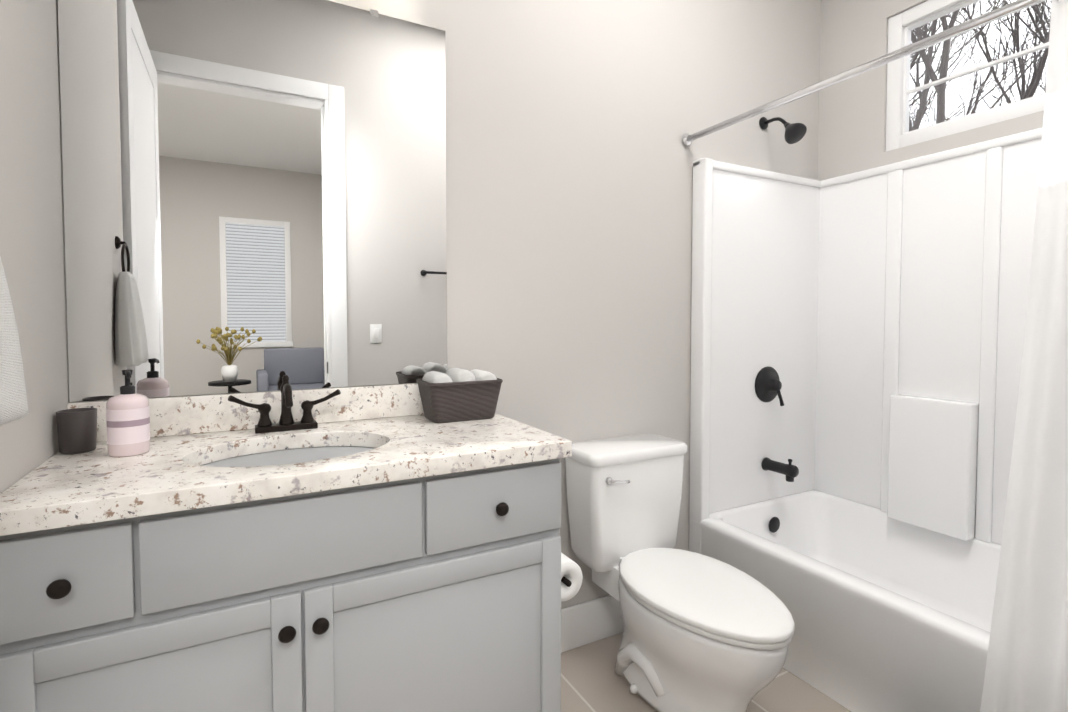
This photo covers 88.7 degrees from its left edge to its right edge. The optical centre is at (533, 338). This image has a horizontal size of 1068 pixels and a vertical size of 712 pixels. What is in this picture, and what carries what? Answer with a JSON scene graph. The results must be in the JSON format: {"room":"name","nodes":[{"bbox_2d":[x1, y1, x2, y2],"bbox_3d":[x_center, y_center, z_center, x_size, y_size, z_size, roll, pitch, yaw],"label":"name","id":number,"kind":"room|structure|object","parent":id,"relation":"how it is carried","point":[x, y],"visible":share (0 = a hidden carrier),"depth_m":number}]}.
{"room":"bathroom","nodes":[
{"label":"bathroom","id":0,"kind":"room"},
{"bbox_2d":[0,0,1043,608],"bbox_3d":[0.170,-0.282,0.078,4.394,2.826,0.130,-1,2,-28],"label":"wall","id":1,"kind":"structure","parent":0,"point":[570,156],"depth_m":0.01},
{"bbox_2d":[0,257,28,424],"bbox_3d":[-0.735,-0.085,0.711,0.070,0.408,0.201,-1,2,-28],"label":"towel","id":2,"kind":"object","parent":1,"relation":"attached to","point":[13,402],"visible":1,"depth_m":0.77},
{"bbox_2d":[58,0,446,401],"bbox_3d":[-0.652,-0.385,1.416,0.885,1.038,0.008,-1,2,-28],"label":"mirror","id":3,"kind":"object","parent":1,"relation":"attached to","point":[254,191],"visible":0.88,"depth_m":1.38},
{"bbox_2d":[561,595,622,652],"bbox_3d":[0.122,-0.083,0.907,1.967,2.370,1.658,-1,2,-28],"label":"baseboard","id":4,"kind":"structure","parent":1,"relation":"attached to","point":[588,622],"depth_m":1.91},
{"bbox_2d":[682,0,1067,711],"bbox_3d":[0.917,0.134,1.412,0.097,1.792,1.526,-1,2,-28],"label":"shower curtain","id":5,"kind":"object","parent":1,"relation":"attached to","point":[1026,666],"visible":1,"depth_m":1.14},
{"bbox_2d":[886,0,1050,150],"bbox_3d":[1.667,-0.998,1.774,0.067,0.527,0.965,-1,2,-28],"label":"window","id":6,"kind":"structure","parent":1,"relation":"in","point":[901,26],"depth_m":2.06},
{"bbox_2d":[561,632,850,711],"bbox_3d":[0.674,1.210,-0.812,4.394,0.091,5.507,-1,2,-28],"label":"floor","id":7,"kind":"structure","parent":0,"point":[592,680],"depth_m":1.67},
{"bbox_2d":[0,375,582,711],"bbox_3d":[-0.431,0.592,1.274,1.112,0.995,0.529,-1,2,-28],"label":"bathroom vanity","id":8,"kind":"object","parent":7,"relation":"on","point":[376,548],"visible":0.96,"depth_m":1.04},
{"bbox_2d":[56,408,96,453],"bbox_3d":[-0.960,0.193,1.148,0.068,0.087,0.068,-1,2,-28],"label":"cup","id":9,"kind":"object","parent":8,"relation":"on","point":[77,430],"visible":0.98,"depth_m":1.12},
{"bbox_2d":[106,369,149,456],"bbox_3d":[-0.838,0.150,1.127,0.072,0.174,0.076,-1,2,-28],"label":"soap bottle","id":10,"kind":"object","parent":8,"relation":"on","point":[128,419],"visible":1,"depth_m":1.10},
{"bbox_2d":[416,368,502,422],"bbox_3d":[-0.210,0.153,1.538,0.216,0.140,0.152,-1,2,-28],"label":"basket","id":11,"kind":"object","parent":8,"relation":"on","point":[454,395],"visible":1,"depth_m":1.48},
{"bbox_2d":[565,434,794,711],"bbox_3d":[0.432,0.719,1.624,0.396,0.715,0.725,-1,2,-28],"label":"toilet","id":12,"kind":"object","parent":7,"relation":"on","point":[703,633],"visible":0.98,"depth_m":1.59},
{"bbox_2d":[689,117,1042,711],"bbox_3d":[1.294,0.091,1.612,0.754,1.971,1.526,-1,2,-28],"label":"shower","id":13,"kind":"object","parent":7,"relation":"on","point":[857,341],"visible":0.96,"depth_m":2.06},
{"label":"outside","id":14,"kind":"structure","parent":0,"visible":0},
{"label":"ground","id":15,"kind":"structure","parent":14,"visible":0},
{"bbox_2d":[909,0,1051,130],"bbox_3d":[7.337,-4.785,8.082,14.363,11.291,15.202,-1,2,-28],"label":"tree","id":16,"kind":"object","parent":15,"relation":"on","point":[921,34],"depth_m":8.12},
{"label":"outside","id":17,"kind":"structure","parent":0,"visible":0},
{"bbox_2d":[909,0,1050,128],"bbox_3d":[12.950,-6.016,7.475,0.001,15.499,27.351,-1,2,-28],"label":"sky","id":18,"kind":"structure","parent":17,"point":[953,93],"depth_m":12.57}
]}

